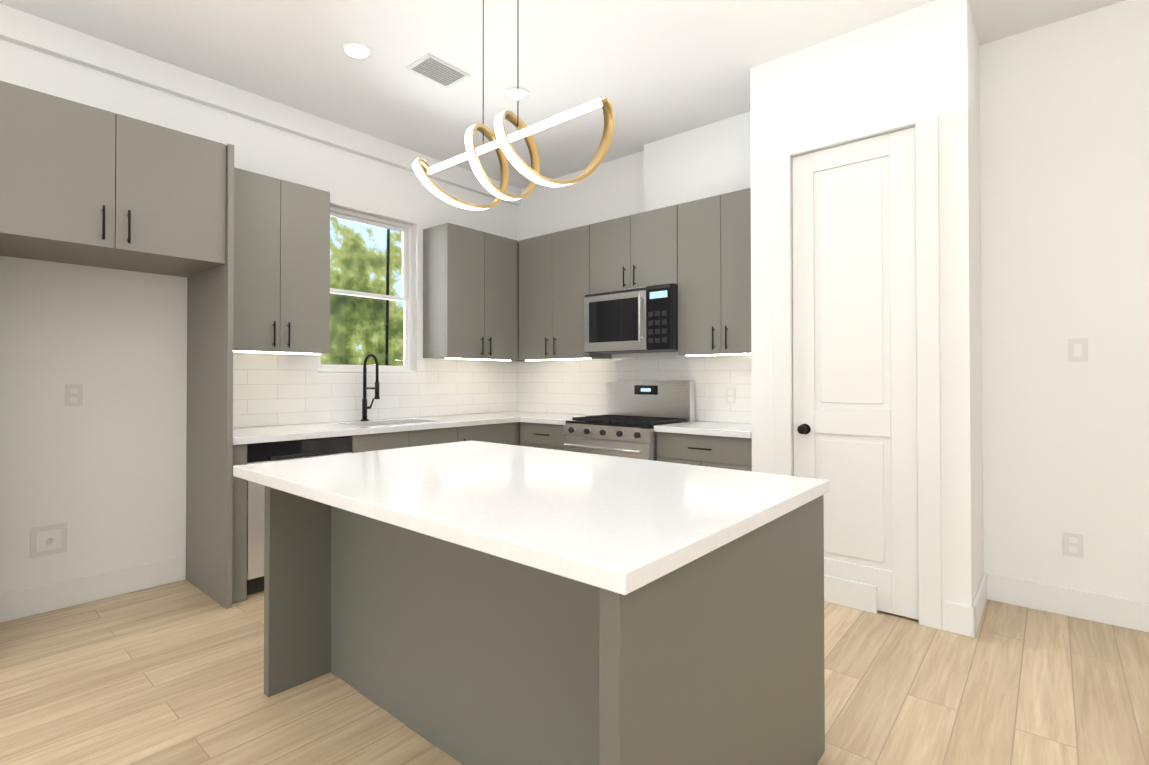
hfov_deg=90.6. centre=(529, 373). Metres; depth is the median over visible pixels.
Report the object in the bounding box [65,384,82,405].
outlet
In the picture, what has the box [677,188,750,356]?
upper cabinet
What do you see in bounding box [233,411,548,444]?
countertop
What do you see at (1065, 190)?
wall
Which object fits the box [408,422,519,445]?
base cabinet
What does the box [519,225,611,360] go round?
upper cabinet
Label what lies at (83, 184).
surround
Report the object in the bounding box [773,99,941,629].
door frame
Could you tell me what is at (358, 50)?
recessed light
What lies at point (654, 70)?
ceiling
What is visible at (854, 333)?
pantry door
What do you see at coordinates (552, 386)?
tile backsplash
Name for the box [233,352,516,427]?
tile backsplash
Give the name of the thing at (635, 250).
upper cabinet
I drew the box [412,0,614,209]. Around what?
pendant light
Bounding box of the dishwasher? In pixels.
[247,436,351,594]
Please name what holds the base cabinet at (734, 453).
on the floor
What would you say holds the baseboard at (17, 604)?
attached to the wall at (102, 471)
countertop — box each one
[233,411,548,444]
[233,440,828,599]
[517,413,595,424]
[654,421,751,437]
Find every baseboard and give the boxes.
[0,556,185,622]
[824,575,876,613]
[964,573,991,637]
[992,574,1148,632]
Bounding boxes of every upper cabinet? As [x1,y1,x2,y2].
[233,167,329,354]
[423,223,517,360]
[511,242,524,360]
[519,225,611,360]
[590,205,677,293]
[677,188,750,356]
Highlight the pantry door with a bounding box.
[792,127,918,619]
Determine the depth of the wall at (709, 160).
4.28 m
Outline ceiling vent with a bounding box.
[406,53,469,87]
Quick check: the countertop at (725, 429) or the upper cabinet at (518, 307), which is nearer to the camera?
the countertop at (725, 429)
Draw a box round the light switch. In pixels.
[1068,338,1087,361]
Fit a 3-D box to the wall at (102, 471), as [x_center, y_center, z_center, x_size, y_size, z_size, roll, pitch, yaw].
[-3.007,-0.302,2.672,0.150,3.135,8.650,-1,-1,43]
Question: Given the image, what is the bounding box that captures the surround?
[0,81,246,608]
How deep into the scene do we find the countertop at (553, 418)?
4.73 m
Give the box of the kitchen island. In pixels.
[248,480,824,764]
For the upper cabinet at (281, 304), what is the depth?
3.62 m
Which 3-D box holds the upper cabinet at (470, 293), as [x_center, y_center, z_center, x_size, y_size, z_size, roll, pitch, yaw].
[-0.495,-0.669,5.018,0.360,1.111,0.830,-1,-1,43]
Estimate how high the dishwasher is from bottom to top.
0.870 m
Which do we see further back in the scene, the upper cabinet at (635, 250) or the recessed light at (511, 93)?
the upper cabinet at (635, 250)
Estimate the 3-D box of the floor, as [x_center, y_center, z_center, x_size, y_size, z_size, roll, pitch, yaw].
[0.119,1.267,-0.223,8.650,0.060,8.650,-1,-1,43]
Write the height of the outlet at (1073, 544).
0.120 m
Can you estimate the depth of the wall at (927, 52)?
2.94 m
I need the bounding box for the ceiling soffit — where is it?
[0,3,520,205]
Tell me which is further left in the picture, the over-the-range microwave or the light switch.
the over-the-range microwave
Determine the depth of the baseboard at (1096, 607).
2.94 m
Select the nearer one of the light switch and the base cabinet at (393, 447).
the light switch
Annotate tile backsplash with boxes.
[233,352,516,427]
[517,352,751,422]
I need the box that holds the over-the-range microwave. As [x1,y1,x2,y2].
[584,283,677,353]
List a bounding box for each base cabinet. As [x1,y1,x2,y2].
[352,446,414,452]
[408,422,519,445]
[520,422,564,450]
[656,432,751,470]
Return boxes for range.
[564,380,694,460]
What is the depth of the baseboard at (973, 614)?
2.81 m
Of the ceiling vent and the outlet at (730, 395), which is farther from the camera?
the outlet at (730, 395)
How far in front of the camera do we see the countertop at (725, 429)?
3.76 m
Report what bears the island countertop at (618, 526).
on the kitchen island
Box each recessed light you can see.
[341,42,372,59]
[503,87,529,100]
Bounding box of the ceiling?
[0,0,1124,188]
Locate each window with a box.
[318,206,416,372]
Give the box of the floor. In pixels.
[0,579,1148,764]
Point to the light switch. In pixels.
(1077, 350)
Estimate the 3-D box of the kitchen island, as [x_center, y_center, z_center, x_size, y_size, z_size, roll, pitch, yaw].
[-0.060,0.827,2.033,1.728,0.862,1.234,-1,-1,43]
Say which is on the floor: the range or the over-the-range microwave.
the range
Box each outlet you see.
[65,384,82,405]
[725,388,735,403]
[1063,532,1083,557]
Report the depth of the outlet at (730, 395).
4.19 m
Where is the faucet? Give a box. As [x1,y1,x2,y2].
[361,354,379,420]
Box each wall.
[0,39,516,593]
[517,0,1148,601]
[644,111,750,211]
[750,0,982,605]
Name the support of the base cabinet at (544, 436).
on the floor
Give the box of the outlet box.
[30,523,66,557]
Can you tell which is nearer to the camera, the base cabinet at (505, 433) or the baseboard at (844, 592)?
the baseboard at (844, 592)
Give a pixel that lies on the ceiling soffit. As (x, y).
(27, 30)
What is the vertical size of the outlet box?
0.155 m
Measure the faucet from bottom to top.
0.510 m

